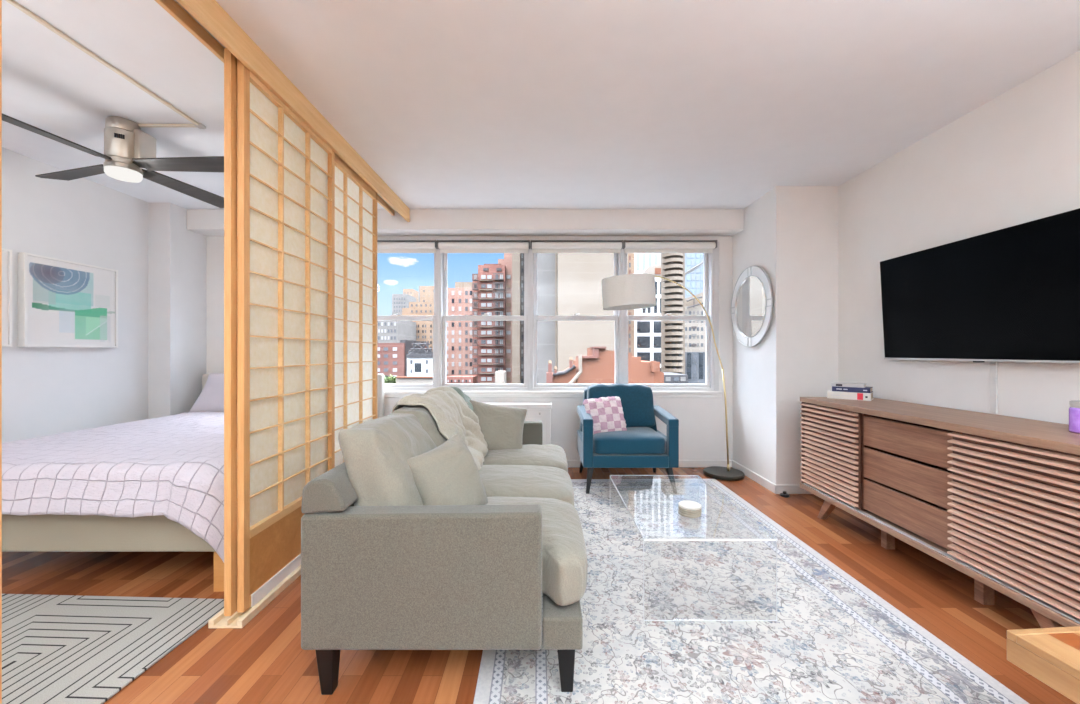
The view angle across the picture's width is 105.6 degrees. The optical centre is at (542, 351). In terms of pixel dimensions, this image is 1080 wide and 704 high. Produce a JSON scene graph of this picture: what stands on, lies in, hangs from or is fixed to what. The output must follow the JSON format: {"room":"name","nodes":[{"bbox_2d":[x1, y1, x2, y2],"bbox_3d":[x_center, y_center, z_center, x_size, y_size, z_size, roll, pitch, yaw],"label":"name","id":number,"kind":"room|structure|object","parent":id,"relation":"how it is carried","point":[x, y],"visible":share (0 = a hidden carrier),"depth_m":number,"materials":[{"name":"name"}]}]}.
{"room":"studio apartment","nodes":[
{"label":"studio apartment","id":0,"kind":"room"},
{"bbox_2d":[2,147,147,442],"bbox_3d":[-3.665,-0.100,0.465,0.150,2.520,7.330,0,0,0],"label":"wall","id":1,"kind":"structure","parent":0,"point":[47,391],"depth_m":3.14,"materials":[{"name":"paint"}]},
{"bbox_2d":[2,248,11,346],"bbox_3d":[-3.564,-0.357,2.428,0.050,0.645,0.615,0,0,0],"label":"picture frame","id":2,"kind":"object","parent":1,"relation":"attached to","point":[6,253],"visible":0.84,"depth_m":2.71,"materials":[{"name":"white paint"}]},
{"bbox_2d":[2,251,7,344],"bbox_3d":[-3.569,-0.357,2.428,0.036,0.617,0.587,0,0,0],"label":"artwork","id":3,"kind":"object","parent":2,"relation":"attached to","point":[4,253],"depth_m":2.71},
{"bbox_2d":[18,252,117,347],"bbox_3d":[-3.564,-0.357,3.107,0.050,0.645,0.615,0,0,0],"label":"picture frame","id":4,"kind":"object","parent":1,"relation":"attached to","point":[62,303],"visible":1,"depth_m":3.04,"materials":[{"name":"white paint"}]},
{"bbox_2d":[148,203,205,418],"bbox_3d":[-3.490,-0.100,3.930,0.200,2.520,0.400,0,0,0],"label":"wall","id":5,"kind":"structure","parent":0,"point":[176,254],"depth_m":3.77,"materials":[{"name":"paint"}]},
{"bbox_2d":[206,236,732,459],"bbox_3d":[-0.585,-0.100,4.280,6.010,2.520,0.300,0,0,0],"label":"wall","id":6,"kind":"structure","parent":0,"point":[702,425],"depth_m":4.13,"materials":[{"name":"paint"}]},
{"bbox_2d":[377,249,437,390],"bbox_3d":[-1.519,-0.357,4.202,0.928,1.505,0.135,0,0,0],"label":"window","id":7,"kind":"structure","parent":6,"relation":"in","point":[387,387],"depth_m":4.17,"materials":[{"name":"paint"}]},
{"bbox_2d":[377,240,437,252],"bbox_3d":[-1.519,-1.052,4.091,0.920,0.114,0.082,0,0,0],"label":"roller blind","id":8,"kind":"object","parent":7,"relation":"attached to","point":[383,246],"visible":0.54,"depth_m":4.07,"materials":[{"name":"fabric"}]},
{"bbox_2d":[187,209,743,235],"bbox_3d":[-0.740,-1.263,4.015,5.301,0.194,0.230,0,0,0],"label":"ceiling beam","id":9,"kind":"structure","parent":6,"relation":"attached to","point":[207,222],"depth_m":3.90,"materials":[{"name":"paint"}]},
{"bbox_2d":[438,243,529,390],"bbox_3d":[-0.591,-0.357,4.202,0.928,1.505,0.135,0,0,0],"label":"window","id":10,"kind":"structure","parent":6,"relation":"in","point":[443,316],"depth_m":4.17,"materials":[{"name":"paint"}]},
{"bbox_2d":[437,240,529,252],"bbox_3d":[-0.591,-1.052,4.091,0.920,0.114,0.082,0,0,0],"label":"roller blind","id":11,"kind":"object","parent":10,"relation":"attached to","point":[445,246],"visible":1,"depth_m":4.07,"materials":[{"name":"fabric"}]},
{"bbox_2d":[384,391,721,397],"bbox_3d":[-0.562,0.426,4.178,4.715,0.068,0.165,0,0,0],"label":"trim","id":12,"kind":"structure","parent":6,"relation":"attached to","point":[387,394],"depth_m":4.11,"materials":[{"name":"paint"}]},
{"bbox_2d":[530,247,621,390],"bbox_3d":[0.336,-0.357,4.202,0.928,1.505,0.135,0,0,0],"label":"window","id":13,"kind":"structure","parent":6,"relation":"in","point":[617,317],"depth_m":4.17,"materials":[{"name":"paint"}]},
{"bbox_2d":[530,240,623,252],"bbox_3d":[0.336,-1.052,4.091,0.920,0.114,0.082,0,0,0],"label":"roller blind","id":14,"kind":"object","parent":13,"relation":"attached to","point":[537,246],"visible":1,"depth_m":4.07,"materials":[{"name":"fabric"}]},
{"bbox_2d":[567,460,731,466],"bbox_3d":[0.998,1.123,4.122,1.795,0.075,0.016,0,0,0],"label":"baseboard","id":15,"kind":"structure","parent":6,"relation":"attached to","point":[571,463],"depth_m":4.11,"materials":[{"name":"paint"}]},
{"bbox_2d":[622,242,718,390],"bbox_3d":[1.288,-0.357,4.202,0.975,1.505,0.135,0,0,0],"label":"window","id":16,"kind":"structure","parent":6,"relation":"in","point":[710,260],"depth_m":4.16,"materials":[{"name":"paint"}]},
{"bbox_2d":[623,240,716,252],"bbox_3d":[1.264,-1.052,4.091,0.920,0.114,0.082,0,0,0],"label":"roller blind","id":17,"kind":"object","parent":16,"relation":"attached to","point":[631,246],"visible":0.98,"depth_m":4.07,"materials":[{"name":"fabric"}]},
{"bbox_2d":[2,467,1076,703],"bbox_3d":[-0.585,1.200,0.540,6.310,0.080,7.780,0,0,0],"label":"floor","id":18,"kind":"structure","parent":0,"point":[263,661],"depth_m":1.75,"materials":[{"name":"brown wood"}]},
{"bbox_2d":[2,594,223,703],"bbox_3d":[-2.290,1.154,0.790,1.640,0.010,2.300,0,0,2],"label":"rug","id":19,"kind":"object","parent":18,"relation":"on","point":[57,649],"visible":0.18,"depth_m":1.64,"materials":[{"name":"fabric"}]},
{"bbox_2d":[2,374,383,591],"bbox_3d":[-2.430,0.688,3.013,1.810,0.945,2.145,0,0,0],"label":"bed","id":20,"kind":"object","parent":18,"relation":"on","point":[45,532],"visible":0.08,"depth_m":1.94,"materials":[{"name":"linen"},{"name":"oak wood"},{"name":"cotton"}]},
{"bbox_2d":[2,411,223,561],"bbox_3d":[-2.271,0.779,2.738,1.766,0.523,1.765,0,0,0],"label":"quilt","id":21,"kind":"object","parent":20,"relation":"on","point":[172,466],"visible":0.48,"depth_m":1.91,"materials":[{"name":"fabric"}]},
{"bbox_2d":[189,373,223,411],"bbox_3d":[-2.830,0.385,3.799,0.683,0.367,0.299,0,0,-4],"label":"pillow","id":22,"kind":"object","parent":20,"relation":"on","point":[211,398],"visible":0.32,"depth_m":3.69,"materials":[{"name":"fabric"}]},
{"bbox_2d":[208,554,300,627],"bbox_3d":[-1.333,1.116,2.810,0.143,0.088,2.180,0,0,0],"label":"track","id":23,"kind":"object","parent":18,"relation":"on","point":[273,587],"visible":0.45,"depth_m":1.86,"materials":[{"name":"brown wood"}]},
{"bbox_2d":[224,48,236,615],"bbox_3d":[-1.343,-0.085,2.125,0.030,2.420,0.760,0,0,0],"label":"wooden post","id":24,"kind":"object","parent":23,"relation":"on","point":[230,61],"visible":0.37,"depth_m":1.75,"materials":[{"name":"brown wood"}]},
{"bbox_2d":[237,59,334,612],"bbox_3d":[-1.305,-0.085,2.155,0.030,2.420,0.771,0,0,0],"label":"shoji panel","id":25,"kind":"object","parent":23,"relation":"on","point":[286,172],"visible":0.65,"depth_m":2.03,"materials":[{"name":"beige paper"}]},
{"bbox_2d":[335,153,376,466],"bbox_3d":[-1.343,-0.085,2.900,0.030,2.420,0.780,0,0,0],"label":"shoji panel","id":26,"kind":"object","parent":23,"relation":"on","point":[355,200],"visible":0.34,"depth_m":2.93,"materials":[{"name":"beige paper"}]},
{"bbox_2d":[301,405,587,694],"bbox_3d":[-0.318,0.716,2.265,0.970,0.889,1.830,0,0,0],"label":"sofa","id":27,"kind":"object","parent":18,"relation":"on","point":[382,568],"visible":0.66,"depth_m":1.35,"materials":[{"name":"fabric"}]},
{"bbox_2d":[338,413,435,505],"bbox_3d":[-0.608,0.479,1.723,0.307,0.411,0.565,0,0,0],"label":"cushion","id":28,"kind":"object","parent":27,"relation":"on","point":[375,468],"depth_m":1.48,"materials":[{"name":"fabric"}]},
{"bbox_2d":[393,405,446,446],"bbox_3d":[-0.608,0.478,2.266,0.328,0.414,0.575,0,0,0],"label":"cushion","id":29,"kind":"object","parent":27,"relation":"on","point":[428,423],"depth_m":2.05,"materials":[{"name":"fabric"}]},
{"bbox_2d":[391,386,487,469],"bbox_3d":[-0.603,0.465,2.455,0.512,0.475,0.820,0,0,0],"label":"throw blanket","id":30,"kind":"object","parent":27,"relation":"on","point":[450,411],"visible":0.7,"depth_m":2.38,"materials":[{"name":"fabric"}]},
{"bbox_2d":[407,434,487,504],"bbox_3d":[-0.392,0.548,1.699,0.224,0.365,0.350,0,0,23],"label":"throw pillow","id":31,"kind":"object","parent":27,"relation":"on","point":[448,473],"visible":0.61,"depth_m":1.63,"materials":[{"name":"fabric"}]},
{"bbox_2d":[451,387,472,410],"bbox_3d":[-0.601,0.449,2.907,0.502,0.411,0.260,0,0,0],"label":"throw pillow","id":32,"kind":"object","parent":27,"relation":"on","point":[466,398],"visible":0.15,"depth_m":2.83,"materials":[{"name":"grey fabric"}]},
{"bbox_2d":[469,400,526,449],"bbox_3d":[-0.335,0.542,2.880,0.487,0.399,0.238,0,0,-15],"label":"throw pillow","id":33,"kind":"object","parent":27,"relation":"on","point":[501,426],"visible":0.53,"depth_m":2.83,"materials":[{"name":"fabric"}]},
{"bbox_2d":[483,444,567,472],"bbox_3d":[-0.264,0.768,2.853,0.862,0.217,0.626,0,0,0],"label":"seat cushion","id":34,"kind":"object","parent":27,"relation":"on","point":[551,455],"depth_m":2.65,"materials":[{"name":"fabric"}]},
{"bbox_2d":[479,465,573,505],"bbox_3d":[-0.264,0.768,2.265,0.862,0.218,0.541,0,0,0],"label":"seat cushion","id":35,"kind":"object","parent":27,"relation":"on","point":[539,481],"depth_m":2.13,"materials":[{"name":"fabric"}]},
{"bbox_2d":[485,497,587,605],"bbox_3d":[-0.264,0.768,1.677,0.862,0.218,0.627,0,0,0],"label":"seat cushion","id":36,"kind":"object","parent":27,"relation":"on","point":[554,573],"depth_m":1.38,"materials":[{"name":"fabric"}]},
{"bbox_2d":[482,402,551,444],"bbox_3d":[-0.656,0.833,4.038,1.487,0.655,0.147,0,0,0],"label":"radiator cover","id":37,"kind":"object","parent":18,"relation":"on","point":[536,411],"visible":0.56,"depth_m":3.98,"materials":[{"name":"metal"}]},
{"bbox_2d":[577,383,678,493],"bbox_3d":[0.718,0.728,3.664,0.784,0.864,0.690,0,0,0],"label":"armchair","id":38,"kind":"object","parent":18,"relation":"on","point":[642,445],"visible":0.91,"depth_m":3.37,"materials":[{"name":"teal fabric"}]},
{"bbox_2d":[583,396,626,433],"bbox_3d":[0.542,0.562,3.600,0.362,0.328,0.197,0,0,-9],"label":"fluffy cushion","id":39,"kind":"object","parent":38,"relation":"on","point":[607,414],"visible":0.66,"depth_m":3.55,"materials":[{"name":"pink fabric"}]},
{"bbox_2d":[587,383,654,426],"bbox_3d":[0.713,0.489,3.799,0.611,0.389,0.260,0,0,0],"label":"cushion","id":40,"kind":"object","parent":38,"relation":"on","point":[637,404],"depth_m":3.73,"materials":[{"name":"teal fabric"}]},
{"bbox_2d":[593,427,665,454],"bbox_3d":[0.718,0.764,3.605,0.609,0.172,0.520,0,0,0],"label":"seat cushion","id":41,"kind":"object","parent":38,"relation":"on","point":[636,440],"depth_m":3.35,"materials":[{"name":"teal fabric"}]},
{"bbox_2d":[602,274,744,480],"bbox_3d":[1.178,0.266,3.510,1.611,1.788,0.412,0,0,-31],"label":"floor lamp","id":42,"kind":"object","parent":18,"relation":"on","point":[626,291],"visible":1,"depth_m":3.08,"materials":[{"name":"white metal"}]},
{"bbox_2d":[473,479,1028,703],"bbox_3d":[0.668,1.154,2.310,1.820,0.010,2.800,0,0,-1],"label":"carpet","id":43,"kind":"object","parent":18,"relation":"on","point":[832,639],"visible":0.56,"depth_m":1.70,"materials":[{"name":"grey carpet"}]},
{"bbox_2d":[610,476,777,620],"bbox_3d":[0.716,0.971,2.197,0.571,0.354,0.896,0,0,0],"label":"coffee table","id":44,"kind":"object","parent":43,"relation":"on","point":[733,504],"visible":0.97,"depth_m":1.76,"materials":[{"name":"clear glass"}]},
{"bbox_2d":[678,510,700,517],"bbox_3d":[0.718,0.788,2.010,0.106,0.012,0.106,0,0,0],"label":"coaster","id":45,"kind":"object","parent":44,"relation":"on","point":[679,512],"visible":0.39,"depth_m":1.97,"materials":[{"name":"stone"}]},
{"bbox_2d":[679,509,701,515],"bbox_3d":[0.720,0.776,2.008,0.106,0.012,0.106,0,0,0],"label":"coaster","id":46,"kind":"object","parent":45,"relation":"on","point":[682,512],"visible":0.38,"depth_m":1.96,"materials":[{"name":"stone"}]},
{"bbox_2d":[678,506,700,512],"bbox_3d":[0.718,0.763,2.006,0.106,0.012,0.106,0,0,0],"label":"coaster","id":47,"kind":"object","parent":46,"relation":"on","point":[679,507],"visible":0.43,"depth_m":1.96,"materials":[{"name":"stone"}]},
{"bbox_2d":[678,500,700,509],"bbox_3d":[0.720,0.751,2.010,0.106,0.012,0.106,0,0,0],"label":"coaster","id":48,"kind":"object","parent":47,"relation":"on","point":[685,504],"visible":1,"depth_m":1.99,"materials":[{"name":"white ceramic"}]},
{"bbox_2d":[780,491,789,497],"bbox_3d":[1.945,1.139,3.300,0.068,0.041,0.068,0,0,0],"label":"door stop","id":49,"kind":"object","parent":18,"relation":"on","point":[784,494],"visible":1,"depth_m":3.28,"materials":[{"name":"black plastic"}]},
{"bbox_2d":[800,397,1079,627],"bbox_3d":[2.144,0.745,2.178,0.508,0.830,1.685,0,0,0],"label":"sideboard","id":50,"kind":"object","parent":18,"relation":"on","point":[994,499],"visible":0.93,"depth_m":1.88,"materials":[{"name":"brown wood"}]},
{"bbox_2d":[827,390,873,400],"bbox_3d":[2.179,0.304,2.908,0.245,0.050,0.169,0,0,44],"label":"book","id":51,"kind":"object","parent":50,"relation":"on","point":[830,394],"visible":0.95,"depth_m":2.84,"materials":[{"name":"white paper"}]},
{"bbox_2d":[832,386,872,392],"bbox_3d":[2.190,0.262,2.903,0.215,0.034,0.154,0,0,44],"label":"book","id":52,"kind":"object","parent":51,"relation":"on","point":[834,388],"visible":0.94,"depth_m":2.84,"materials":[{"name":"blue paper"}]},
{"bbox_2d":[831,382,866,387],"bbox_3d":[2.174,0.234,2.913,0.185,0.022,0.139,0,0,44],"label":"book","id":53,"kind":"object","parent":52,"relation":"on","point":[838,384],"visible":1,"depth_m":2.88,"materials":[{"name":"white paper"}]},
{"bbox_2d":[857,393,862,399],"bbox_3d":[2.167,0.304,2.802,0.032,0.045,0.001,0,0,44],"label":"print","id":54,"kind":"object","parent":51,"relation":"attached to","point":[859,395],"depth_m":2.80},
{"bbox_2d":[1069,400,1079,432],"bbox_3d":[2.205,0.265,1.670,0.078,0.129,0.078,0,0,0],"label":"candle jar","id":55,"kind":"object","parent":50,"relation":"on","point":[1074,410],"visible":1,"depth_m":1.67,"materials":[{"name":"purple glass"}]},
{"bbox_2d":[1007,626,1079,703],"bbox_3d":[1.633,0.927,0.814,0.870,0.439,0.525,0,0,-4],"label":"wooden side table","id":56,"kind":"object","parent":18,"relation":"on","point":[1051,656],"visible":1,"depth_m":0.99,"materials":[{"name":"brown wood"}]},
{"bbox_2d":[2,0,1079,208],"bbox_3d":[-0.585,-1.420,0.540,6.310,0.120,7.780,0,0,0],"label":"ceiling","id":57,"kind":"structure","parent":0,"point":[453,104],"depth_m":2.08,"materials":[{"name":"paint"}]},
{"bbox_2d":[5,0,205,128],"bbox_3d":[-2.219,-1.351,0.985,0.382,0.018,2.970,0,0,0],"label":"cable raceway","id":58,"kind":"object","parent":57,"relation":"attached to","point":[12,2],"visible":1,"depth_m":1.95,"materials":[{"name":"beige plastic"}]},
{"bbox_2d":[2,113,223,207],"bbox_3d":[-2.516,-1.192,2.470,1.103,0.337,1.089,0,0,-42],"label":"ceiling fan","id":59,"kind":"object","parent":57,"relation":"hanging from","point":[128,149],"visible":1,"depth_m":2.41,"materials":[{"name":"silver metal"}]},
{"bbox_2d":[104,166,142,182],"bbox_3d":[-2.485,-1.046,2.430,0.162,0.045,0.162,0,0,0],"label":"diffuser","id":60,"kind":"object","parent":59,"relation":"attached to","point":[132,174],"depth_m":2.40,"materials":[{"name":"white plastic"}]},
{"bbox_2d":[155,0,409,221],"bbox_3d":[-1.349,-1.298,1.449,0.166,0.125,4.898,0,0,0],"label":"rail","id":61,"kind":"object","parent":57,"relation":"attached to","point":[207,21],"visible":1,"depth_m":1.86,"materials":[{"name":"brown wood"}]},
{"bbox_2d":[0,0,1,703],"bbox_3d":[-1.305,-0.085,0.593,0.030,2.420,0.770,0,0,0],"label":"shoji panel","id":62,"kind":"object","parent":61,"relation":"hanging from","point":[0,0],"visible":1,"depth_m":0.98,"materials":[{"name":"brown wood"}]},
{"bbox_2d":[733,186,837,484],"bbox_3d":[2.166,-0.100,3.745,0.509,2.520,0.770,0,0,0],"label":"wall","id":63,"kind":"structure","parent":0,"point":[789,232],"depth_m":3.36,"materials":[{"name":"paint"}]},
{"bbox_2d":[731,266,773,346],"bbox_3d":[1.894,-0.412,3.742,0.028,0.734,0.734,0,0,0],"label":"round mirror","id":64,"kind":"object","parent":63,"relation":"attached to","point":[752,302],"visible":1,"depth_m":3.70,"materials":[{"name":"mirror"}]},
{"bbox_2d":[736,276,765,336],"bbox_3d":[1.899,-0.412,3.742,0.016,0.558,0.558,0,0,0],"label":"mirror glass","id":65,"kind":"object","parent":64,"relation":"attached to","point":[750,290],"depth_m":3.72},
{"bbox_2d":[732,460,811,493],"bbox_3d":[2.150,1.123,3.737,0.509,0.075,0.786,0,0,0],"label":"baseboard","id":66,"kind":"structure","parent":63,"relation":"attached to","point":[777,489],"depth_m":3.44,"materials":[{"name":"paint"}]},
{"bbox_2d":[838,50,1079,423],"bbox_3d":[2.495,-0.100,0.465,0.150,2.520,7.330,0,0,0],"label":"wall","id":67,"kind":"structure","parent":0,"point":[1013,159],"depth_m":2.37,"materials":[{"name":"paint"}]},
{"bbox_2d":[880,208,1079,362],"bbox_3d":[2.377,-0.285,2.236,0.085,0.683,1.221,0,0,0],"label":"television","id":68,"kind":"object","parent":67,"relation":"attached to","point":[1010,294],"visible":1,"depth_m":2.15,"materials":[{"name":"black plastic"}]},
{"bbox_2d":[990,359,997,412],"bbox_3d":[2.414,0.168,2.196,0.012,0.315,0.032,0,0,0],"label":"cable cover","id":69,"kind":"object","parent":67,"relation":"attached to","point":[993,364],"visible":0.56,"depth_m":2.19,"materials":[{"name":"white plastic"}]},
{"label":"outside","id":70,"kind":"structure","parent":0,"visible":0},
{"bbox_3d":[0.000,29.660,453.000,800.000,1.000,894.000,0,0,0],"label":"ground","id":71,"kind":"structure","parent":70,"visible":0},
{"bbox_2d":[384,374,395,383],"bbox_3d":[-15.847,15.724,42.005,2.887,26.883,2.399,0,0,0],"label":"street tree","id":72,"kind":"object","parent":71,"relation":"on","point":[389,380],"visible":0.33,"depth_m":41.49,"materials":[{"name":"green plant"}]},
{"bbox_2d":[377,321,415,342],"bbox_3d":[-36.204,10.641,101.970,4.982,37.038,14.060,0,0,0],"label":"building","id":73,"kind":"structure","parent":71,"relation":"on","point":[387,331],"depth_m":95.00,"materials":[{"name":"grey concrete"}]},
{"bbox_2d":[377,340,426,377],"bbox_3d":[-22.511,13.695,65.970,4.442,30.931,12.060,0,0,0],"label":"building","id":74,"kind":"structure","parent":71,"relation":"on","point":[391,357],"depth_m":60.01,"materials":[{"name":"brown brick"}]},
{"bbox_2d":[392,294,415,314],"bbox_3d":[-66.500,1.141,196.970,6.951,56.038,14.060,0,0,0],"label":"building","id":75,"kind":"structure","parent":71,"relation":"on","point":[399,301],"depth_m":190.00,"materials":[{"name":"grey concrete"}]},
{"bbox_2d":[403,289,417,301],"bbox_3d":[-67.500,-1.170,211.970,5.000,60.660,14.060,0,0,0],"label":"building","id":76,"kind":"structure","parent":71,"relation":"on","point":[412,292],"depth_m":204.99,"materials":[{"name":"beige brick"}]},
{"bbox_2d":[396,376,432,383],"bbox_3d":[-12.316,15.769,41.400,4.052,26.782,3.200,0,0,0],"label":"building","id":77,"kind":"structure","parent":71,"relation":"on","point":[399,379],"depth_m":40.00,"materials":[{"name":"beige concrete"}]},
{"bbox_2d":[397,302,433,349],"bbox_3d":[-32.598,7.751,117.970,13.146,42.818,16.060,0,0,0],"label":"building","id":78,"kind":"structure","parent":71,"relation":"on","point":[424,329],"depth_m":109.99,"materials":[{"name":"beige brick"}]},
{"bbox_2d":[406,341,432,375],"bbox_3d":[-15.037,13.882,52.400,4.829,30.555,5.200,0,0,0],"label":"building","id":79,"kind":"structure","parent":71,"relation":"on","point":[419,360],"depth_m":50.00,"materials":[{"name":"white paint"}]},
{"bbox_2d":[418,286,433,301],"bbox_3d":[-40.518,2.507,156.970,10.061,53.306,14.060,0,0,0],"label":"building","id":80,"kind":"structure","parent":71,"relation":"on","point":[425,293],"depth_m":150.01,"materials":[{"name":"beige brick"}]},
{"bbox_2d":[446,282,471,376],"bbox_3d":[-16.781,7.580,86.970,6.634,43.160,14.060,0,0,0],"label":"building","id":81,"kind":"structure","parent":71,"relation":"on","point":[458,333],"depth_m":80.00,"materials":[{"name":"pink brick"}]},
{"bbox_2d":[446,376,476,383],"bbox_3d":[-12.220,16.409,61.720,3.951,25.502,3.560,0,0,0],"label":"building","id":82,"kind":"structure","parent":71,"relation":"on","point":[450,379],"depth_m":60.01,"materials":[{"name":"red brick"}]},
{"bbox_2d":[472,253,511,383],"bbox_3d":[-8.230,6.122,71.350,6.582,46.077,13.300,0,0,0],"label":"building","id":83,"kind":"structure","parent":71,"relation":"on","point":[492,285],"depth_m":66.00,"materials":[{"name":"red brick"}]},
{"bbox_2d":[495,371,505,383],"bbox_3d":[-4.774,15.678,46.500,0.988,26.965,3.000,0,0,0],"label":"building","id":84,"kind":"structure","parent":71,"relation":"on","point":[500,376],"depth_m":45.00,"materials":[{"name":"beige concrete"}]},
{"bbox_2d":[512,253,520,383],"bbox_3d":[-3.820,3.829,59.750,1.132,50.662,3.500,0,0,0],"label":"building","id":85,"kind":"structure","parent":71,"relation":"on","point":[516,257],"depth_m":58.00,"materials":[{"name":"beige concrete"}]},
{"bbox_2d":[521,253,523,383],"bbox_3d":[-2.457,2.331,66.970,2.193,53.658,10.060,0,0,0],"label":"building","id":86,"kind":"structure","parent":71,"relation":"on","point":[522,254],"depth_m":62.00,"materials":[{"name":"grey concrete"}]},
{"bbox_2d":[537,253,556,383],"bbox_3d":[0.244,3.482,55.450,2.927,51.355,11.100,0,0,0],"label":"building","id":87,"kind":"structure","parent":71,"relation":"on","point":[546,262],"depth_m":50.00,"materials":[{"name":"grey concrete"}]},
{"bbox_2d":[557,253,627,371],"bbox_3d":[5.842,2.756,55.000,8.218,52.809,14.000,0,0,0],"label":"building","id":88,"kind":"structure","parent":71,"relation":"on","point":[580,276],"depth_m":48.01,"materials":[{"name":"beige concrete"}]},
{"bbox_2d":[546,347,663,383],"bbox_3d":[3.915,14.409,28.591,7.398,29.502,6.819,0,0,0],"label":"building","id":89,"kind":"structure","parent":71,"relation":"on","point":[598,367],"depth_m":25.80,"materials":[{"name":"brick"}]},
{"bbox_2d":[628,253,633,356],"bbox_3d":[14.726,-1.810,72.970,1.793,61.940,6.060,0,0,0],"label":"building","id":90,"kind":"structure","parent":71,"relation":"on","point":[630,255],"depth_m":70.00,"materials":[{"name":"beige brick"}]},
{"bbox_2d":[634,265,660,370],"bbox_3d":[24.146,4.998,96.850,8.341,48.325,14.300,0,0,0],"label":"building","id":91,"kind":"structure","parent":71,"relation":"on","point":[647,334],"depth_m":89.90,"materials":[{"name":"white concrete"}]},
{"bbox_2d":[634,253,660,270],"bbox_3d":[31.515,-27.440,124.950,11.800,113.199,14.100,0,0,0],"label":"building","id":92,"kind":"structure","parent":71,"relation":"on","point":[642,261],"depth_m":117.89,"materials":[{"name":"white concrete"}]},
{"bbox_2d":[661,253,684,373],"bbox_3d":[23.994,2.217,75.450,4.310,53.887,5.100,0,0,0],"label":"building","id":93,"kind":"structure","parent":71,"relation":"on","point":[672,264],"depth_m":74.37,"materials":[{"name":"beige concrete"}]},
{"bbox_2d":[663,372,687,383],"bbox_3d":[14.378,15.842,47.970,3.073,26.636,6.060,0,0,0],"label":"building","id":94,"kind":"structure","parent":71,"relation":"on","point":[669,377],"depth_m":45.00,"materials":[{"name":"metal"}]},
{"bbox_2d":[685,253,702,297],"bbox_3d":[64.976,-30.688,169.900,19.902,119.697,20.200,0,0,0],"label":"building","id":95,"kind":"structure","parent":71,"relation":"on","point":[694,279],"depth_m":159.80,"materials":[{"name":"blue glass"}]},
{"bbox_2d":[685,262,702,274],"bbox_3d":[46.271,0.531,120.000,10.285,57.258,1.557,0,0,0],"label":"construction crane","id":96,"kind":"object","parent":71,"relation":"on","point":[691,269],"visible":0.18,"depth_m":119.85,"materials":[{"name":"grey metal"}]},
{"bbox_2d":[685,292,704,351],"bbox_3d":[40.366,7.104,106.920,12.927,44.112,14.160,0,0,0],"label":"building","id":97,"kind":"structure","parent":71,"relation":"on","point":[694,330],"depth_m":100.00,"materials":[{"name":"beige concrete"}]},
{"bbox_2d":[685,352,704,383],"bbox_3d":[36.658,14.580,93.450,10.976,29.160,7.100,0,0,0],"label":"building","id":98,"kind":"structure","parent":71,"relation":"on","point":[694,361],"depth_m":89.90,"materials":[{"name":"grey concrete"}]},
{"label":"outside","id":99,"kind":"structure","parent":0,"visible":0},
{"bbox_2d":[687,296,702,308],"bbox_3d":[36.690,-11.965,99.000,4.004,3.052,0.423,0,0,0],"label":"roof antenna","id":100,"kind":"object","parent":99,"point":[693,299],"visible":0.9,"depth_m":98.86,"materials":[{"name":"metal"}]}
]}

